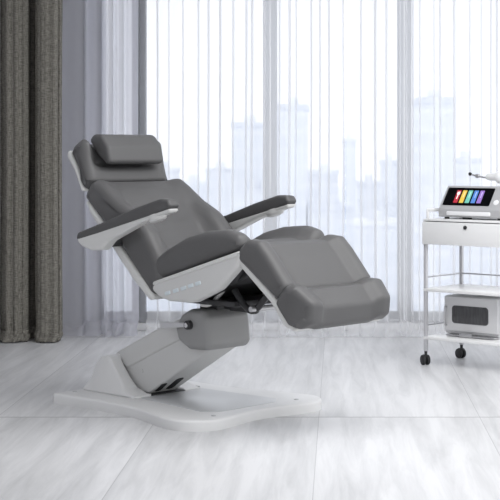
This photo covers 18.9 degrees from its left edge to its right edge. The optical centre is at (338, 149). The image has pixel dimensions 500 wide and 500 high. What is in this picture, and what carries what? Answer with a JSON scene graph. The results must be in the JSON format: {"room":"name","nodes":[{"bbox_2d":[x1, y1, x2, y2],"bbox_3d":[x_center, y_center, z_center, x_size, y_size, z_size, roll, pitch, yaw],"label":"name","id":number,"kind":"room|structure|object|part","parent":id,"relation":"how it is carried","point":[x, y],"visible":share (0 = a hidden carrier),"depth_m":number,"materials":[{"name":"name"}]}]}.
{"room":"beauty treatment room","nodes":[
{"label":"beauty treatment room","id":0,"kind":"room"},
{"bbox_2d":[0,331,499,499],"bbox_3d":[0.425,1.175,4.475,6.350,0.050,10.950,0,0,0],"label":"floor","id":1,"kind":"structure","parent":0,"point":[389,425],"depth_m":6.13,"materials":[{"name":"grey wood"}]},
{"bbox_2d":[0,0,62,342],"bbox_3d":[-2.059,-0.150,9.046,0.790,2.600,0.281,0,0,0],"label":"drape","id":2,"kind":"object","parent":1,"relation":"on","point":[31,292],"visible":1,"depth_m":8.97,"materials":[{"name":"grey fabric"}]},
{"bbox_2d":[62,0,138,336],"bbox_3d":[-1.542,-0.152,9.297,0.591,2.596,0.233,0,0,0],"label":"sheer curtain","id":3,"kind":"object","parent":1,"relation":"on","point":[100,37],"visible":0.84,"depth_m":9.30,"materials":[{"name":"white fabric"}]},
{"bbox_2d":[53,139,389,431],"bbox_3d":[-0.515,0.550,6.565,1.543,1.199,0.840,0,0,42],"label":"chair","id":4,"kind":"object","parent":1,"relation":"on","point":[176,246],"visible":0.98,"depth_m":6.48,"materials":[{"name":"grey leather"}]},
{"bbox_2d":[72,139,166,188],"bbox_3d":[-1.023,0.066,7.018,0.150,0.230,0.490,0,0,42],"label":"cushion","id":5,"kind":"object","parent":4,"relation":"on","point":[89,167],"depth_m":6.89,"materials":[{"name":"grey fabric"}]},
{"bbox_2d":[91,134,162,163],"bbox_3d":[-0.986,-0.004,6.991,0.146,0.137,0.330,0,0,42],"label":"pillow","id":6,"kind":"object","parent":4,"relation":"on","point":[112,148],"visible":1,"depth_m":6.93,"materials":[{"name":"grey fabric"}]},
{"bbox_3d":[-0.914,0.342,6.449,0.611,0.198,0.057,0,0,42],"label":"armrest","id":7,"kind":"part","parent":4,"relation":"part of","materials":[{"name":"white plastic"}]},
{"bbox_3d":[-0.763,0.864,6.790,0.561,0.264,0.184,0,0,42],"label":"arm","id":8,"kind":"part","parent":4,"relation":"part of"},
{"bbox_2d":[86,179,232,293],"bbox_3d":[-0.776,0.380,6.801,0.533,0.489,0.548,0,0,42],"label":"backrest cushion","id":9,"kind":"object","parent":4,"relation":"on","point":[143,251],"depth_m":6.72,"materials":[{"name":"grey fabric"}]},
{"bbox_3d":[-0.725,0.766,6.552,0.161,0.037,0.012,0,0,42],"label":"handle","id":10,"kind":"part","parent":4,"relation":"part of","materials":[{"name":"grey metal"}]},
{"bbox_3d":[-0.726,0.925,6.755,0.602,0.347,0.168,0,0,42],"label":"lift arm","id":11,"kind":"part","parent":4,"relation":"part of"},
{"bbox_3d":[-0.687,1.127,6.721,1.044,0.046,0.840,0,0,42],"label":"plate","id":12,"kind":"part","parent":4,"relation":"part of","materials":[{"name":"white plastic"}]},
{"bbox_3d":[-0.649,0.757,6.491,0.040,0.040,0.030,0,0,42],"label":"release lever","id":13,"kind":"part","parent":4,"relation":"part of","materials":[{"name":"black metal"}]},
{"bbox_3d":[-0.584,1.103,6.628,0.535,0.003,0.447,0,0,42],"label":"foot panel","id":14,"kind":"part","parent":4,"relation":"part of","materials":[{"name":"white plastic"}]},
{"bbox_3d":[-0.530,0.621,6.383,0.166,0.105,0.018,0,0,42],"label":"link rod","id":15,"kind":"part","parent":4,"relation":"part of","materials":[{"name":"silver metal"}]},
{"bbox_3d":[-0.529,0.665,6.578,0.115,0.060,0.120,0,0,42],"label":"seat mount","id":16,"kind":"part","parent":4,"relation":"part of","materials":[{"name":"black metal"}]},
{"bbox_3d":[-0.424,0.562,6.483,0.409,0.191,0.340,0,0,42],"label":"under frame","id":17,"kind":"part","parent":4,"relation":"part of","materials":[{"name":"black metal"}]},
{"bbox_2d":[156,226,323,276],"bbox_3d":[-0.444,0.447,6.501,0.595,0.236,0.536,0,0,42],"label":"seat cushion","id":18,"kind":"object","parent":4,"relation":"on","point":[219,252],"depth_m":6.29,"materials":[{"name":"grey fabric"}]},
{"bbox_3d":[-0.351,0.613,6.241,0.260,0.145,0.027,0,0,42],"label":"leg lever","id":19,"kind":"part","parent":4,"relation":"part of","materials":[{"name":"black metal"}]},
{"bbox_3d":[-0.440,0.342,6.973,0.611,0.198,0.057,0,0,42],"label":"armrest","id":20,"kind":"part","parent":4,"relation":"part of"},
{"bbox_2d":[239,234,370,297],"bbox_3d":[-0.138,0.487,6.224,0.279,0.248,0.540,0,0,42],"label":"cushion","id":21,"kind":"object","parent":4,"relation":"on","point":[315,261],"depth_m":6.14,"materials":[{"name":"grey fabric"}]},
{"bbox_2d":[277,278,389,328],"bbox_3d":[-0.010,0.626,6.109,0.183,0.178,0.550,0,0,42],"label":"cushion","id":22,"kind":"object","parent":4,"relation":"on","point":[302,303],"depth_m":6.04,"materials":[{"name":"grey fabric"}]},
{"bbox_2d":[153,0,342,337],"bbox_3d":[-0.582,-0.152,9.231,1.238,2.596,0.180,0,0,0],"label":"sheer curtain","id":23,"kind":"object","parent":1,"relation":"on","point":[323,18],"visible":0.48,"depth_m":9.29,"materials":[{"name":"white fabric"}]},
{"bbox_2d":[137,321,445,330],"bbox_3d":[1.028,1.127,9.635,5.145,0.045,0.170,0,0,0],"label":"trim","id":24,"kind":"structure","parent":1,"relation":"on","point":[397,326],"depth_m":9.55,"materials":[{"name":"white wood"}]},
{"bbox_2d":[346,0,499,336],"bbox_3d":[0.674,-0.152,9.215,1.268,2.596,0.171,0,0,0],"label":"sheer curtain","id":25,"kind":"object","parent":1,"relation":"on","point":[468,119],"visible":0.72,"depth_m":9.28,"materials":[{"name":"white fabric"}]},
{"bbox_2d":[420,208,499,364],"bbox_3d":[0.765,0.732,7.997,0.577,0.836,0.396,0,0,39],"label":"trolley","id":26,"kind":"object","parent":1,"relation":"on","point":[456,231],"visible":0.91,"depth_m":7.93,"materials":[{"name":"grey metal"}]},
{"bbox_3d":[0.465,0.782,8.022,0.018,0.585,0.018,0,0,39],"label":"post","id":27,"kind":"part","parent":26,"relation":"part of","materials":[{"name":"grey metal"}]},
{"bbox_3d":[0.781,0.342,8.002,0.540,0.056,0.332,0,0,39],"label":"guard rail","id":28,"kind":"part","parent":26,"relation":"part of","materials":[{"name":"white metal"}]},
{"bbox_3d":[0.570,0.680,8.153,0.008,0.008,0.338,0,0,39],"label":"rail","id":29,"kind":"part","parent":26,"relation":"part of","materials":[{"name":"silver metal"}]},
{"bbox_3d":[0.657,0.442,7.848,0.536,0.120,0.017,0,0,39],"label":"drawer","id":30,"kind":"part","parent":26,"relation":"part of","materials":[{"name":"white metal"}]},
{"bbox_2d":[423,333,499,346],"bbox_3d":[0.772,1.004,7.991,0.540,0.016,0.360,0,0,39],"label":"shelf","id":31,"kind":"object","parent":26,"relation":"attached to","point":[442,336],"depth_m":7.91,"materials":[{"name":"white metal"}]},
{"bbox_2d":[423,284,499,296],"bbox_3d":[0.772,0.747,7.991,0.540,0.016,0.360,0,0,39],"label":"shelf","id":32,"kind":"object","parent":26,"relation":"attached to","point":[471,289],"depth_m":7.97,"materials":[{"name":"white metal"}]},
{"bbox_3d":[0.676,0.782,8.285,0.018,0.585,0.018,0,0,39],"label":"post","id":33,"kind":"part","parent":26,"relation":"part of","materials":[{"name":"grey metal"}]},
{"bbox_2d":[439,185,499,220],"bbox_3d":[0.754,0.274,7.992,0.420,0.188,0.212,0,0,39],"label":"machine","id":34,"kind":"object","parent":26,"relation":"on","point":[466,202],"visible":1,"depth_m":7.95,"materials":[{"name":"white"}]},
{"bbox_2d":[468,170,499,183],"bbox_3d":[0.808,0.143,8.000,0.279,0.070,0.070,0,0,39],"label":"handpiece","id":35,"kind":"object","parent":34,"relation":"on","point":[491,176],"visible":1,"depth_m":7.98,"materials":[{"name":"white"}]},
{"bbox_2d":[444,294,499,339],"bbox_3d":[0.760,0.888,8.039,0.345,0.215,0.261,0,0,39],"label":"towel warmer","id":36,"kind":"object","parent":26,"relation":"on","point":[465,315],"visible":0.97,"depth_m":7.95,"materials":[{"name":"white metal"}]},
{"bbox_3d":[0.571,0.889,8.051,0.010,0.110,0.025,0,0,39],"label":"handle","id":37,"kind":"part","parent":36,"relation":"part of","materials":[{"name":"silver metal"}]},
{"bbox_2d":[446,333,498,339],"bbox_3d":[0.703,0.984,7.953,0.305,0.019,0.056,0,0,39],"label":"drip tray","id":38,"kind":"object","parent":36,"relation":"on","point":[492,336],"depth_m":7.92,"materials":[{"name":"silver metal"}]},
{"bbox_3d":[0.878,0.680,8.123,0.518,0.008,0.008,0,0,39],"label":"rail","id":39,"kind":"part","parent":26,"relation":"part of","materials":[{"name":"silver metal"}]},
{"bbox_3d":[1.028,-1.610,9.640,5.145,0.280,0.160,0,0,0],"label":"wall","id":40,"kind":"structure","parent":0,"visible":0},
{"bbox_2d":[138,13,138,321],"bbox_3d":[-1.413,-0.182,9.620,0.259,2.575,0.060,0,0,0],"label":"window","id":41,"kind":"structure","parent":40,"relation":"in","point":[138,13],"depth_m":9.60,"materials":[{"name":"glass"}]},
{"bbox_2d":[139,0,267,322],"bbox_3d":[-0.861,-0.182,9.620,0.832,2.575,0.060,0,0,0],"label":"window","id":42,"kind":"structure","parent":40,"relation":"in","point":[145,316],"depth_m":9.59,"materials":[{"name":"white metal"}]},
{"bbox_2d":[279,23,403,322],"bbox_3d":[-0.012,-0.182,9.620,0.854,2.575,0.060,0,0,0],"label":"window","id":43,"kind":"structure","parent":40,"relation":"in","point":[400,207],"depth_m":9.59,"materials":[{"name":"white metal"}]},
{"bbox_2d":[404,167,443,322],"bbox_3d":[0.847,-0.182,9.620,0.851,2.575,0.060,0,0,0],"label":"window","id":44,"kind":"structure","parent":40,"relation":"in","point":[410,316],"depth_m":9.59,"materials":[{"name":"white glass"}]},
{"label":"outside","id":45,"kind":"structure","parent":0,"visible":0},
{"bbox_2d":[338,187,412,215],"bbox_3d":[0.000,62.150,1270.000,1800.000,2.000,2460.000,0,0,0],"label":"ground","id":46,"kind":"structure","parent":45,"point":[340,189],"depth_m":2061.24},
{"bbox_2d":[147,167,179,310],"bbox_3d":[-48.000,32.175,409.000,7.533,57.950,18.600,0,0,0],"label":"office tower","id":47,"kind":"structure","parent":46,"relation":"on","point":[152,305],"depth_m":399.98,"materials":[{"name":"white"}]},
{"bbox_2d":[184,175,206,310],"bbox_3d":[-37.747,33.828,389.000,7.693,54.643,18.600,0,0,0],"label":"block","id":48,"kind":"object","parent":46,"relation":"on","point":[192,179],"visible":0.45,"depth_m":379.99,"materials":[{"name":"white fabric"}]},
{"bbox_2d":[205,168,231,215],"bbox_3d":[-36.300,32.475,459.000,7.800,57.350,18.600,0,0,0],"label":"block","id":49,"kind":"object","parent":46,"relation":"on","point":[205,168],"visible":0.1,"depth_m":450.04,"materials":[{"name":"white"}]},
{"bbox_2d":[232,181,262,238],"bbox_3d":[-17.600,33.775,309.000,8.200,54.750,18.600,0,0,0],"label":"block","id":50,"kind":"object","parent":46,"relation":"on","point":[243,197],"visible":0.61,"depth_m":300.01,"materials":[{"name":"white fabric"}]},
{"bbox_2d":[234,115,262,188],"bbox_3d":[-20.130,26.695,339.000,7.420,68.910,18.600,0,0,0],"label":"office tower","id":51,"kind":"structure","parent":46,"relation":"on","point":[248,149],"depth_m":329.98,"materials":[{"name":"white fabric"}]},
{"bbox_2d":[281,97,306,227],"bbox_3d":[-9.500,25.175,309.000,6.400,71.950,18.600,0,0,0],"label":"office tower","id":52,"kind":"structure","parent":46,"relation":"on","point":[295,114],"depth_m":300.01,"materials":[{"name":"blue glass"}]},
{"bbox_2d":[334,169,338,194],"bbox_3d":[-4.160,32.375,399.000,8.400,57.550,18.600,0,0,0],"label":"block","id":53,"kind":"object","parent":46,"relation":"on","point":[336,171],"visible":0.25,"depth_m":390.05,"materials":[{"name":"white"}]},
{"bbox_2d":[333,195,353,246],"bbox_3d":[-1.400,35.275,309.000,8.600,51.750,18.600,0,0,0],"label":"block","id":54,"kind":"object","parent":46,"relation":"on","point":[342,211],"visible":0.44,"depth_m":300.01,"materials":[{"name":"white"}]},
{"bbox_2d":[342,133,356,249],"bbox_3d":[2.940,28.095,429.000,4.240,66.110,18.600,0,0,0],"label":"office tower","id":55,"kind":"structure","parent":46,"relation":"on","point":[349,143],"depth_m":420.00,"materials":[{"name":"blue glass"}]},
{"bbox_2d":[356,180,363,216],"bbox_3d":[6.800,33.402,349.000,5.587,55.497,18.600,0,0,0],"label":"block","id":56,"kind":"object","parent":46,"relation":"on","point":[357,181],"visible":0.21,"depth_m":340.04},
{"bbox_2d":[352,217,396,310],"bbox_3d":[6.930,36.255,279.000,8.700,49.790,18.600,0,0,0],"label":"block","id":57,"kind":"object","parent":46,"relation":"on","point":[392,221],"visible":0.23,"depth_m":269.98,"materials":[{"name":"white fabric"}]},
{"bbox_2d":[385,153,396,216],"bbox_3d":[12.240,30.975,369.000,4.440,60.350,18.600,0,0,0],"label":"office tower","id":58,"kind":"structure","parent":46,"relation":"on","point":[390,165],"depth_m":360.03,"materials":[{"name":"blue glass"}]},
{"bbox_2d":[411,193,449,310],"bbox_3d":[15.583,34.358,259.000,6.433,53.583,18.600,0,0,0],"label":"block","id":59,"kind":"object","parent":46,"relation":"on","point":[442,252],"visible":0.16,"depth_m":250.00,"materials":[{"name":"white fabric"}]},
{"bbox_2d":[415,90,453,293],"bbox_3d":[18.200,24.828,289.000,7.507,72.643,18.600,0,0,0],"label":"office tower","id":60,"kind":"structure","parent":46,"relation":"on","point":[444,104],"depth_m":279.98,"materials":[{"name":"blue glass"}]},
{"bbox_2d":[461,151,463,185],"bbox_3d":[30.100,30.708,359.000,6.200,60.883,18.600,0,0,0],"label":"office tower","id":61,"kind":"structure","parent":46,"relation":"on","point":[462,160],"depth_m":349.98,"materials":[{"name":"white"}]},
{"bbox_2d":[464,246,499,285],"bbox_3d":[27.400,34.275,309.000,10.200,53.750,18.600,0,0,0],"label":"block","id":62,"kind":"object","parent":46,"relation":"on","point":[486,251],"visible":0.02,"depth_m":300.01,"materials":[{"name":"white"}]}
]}

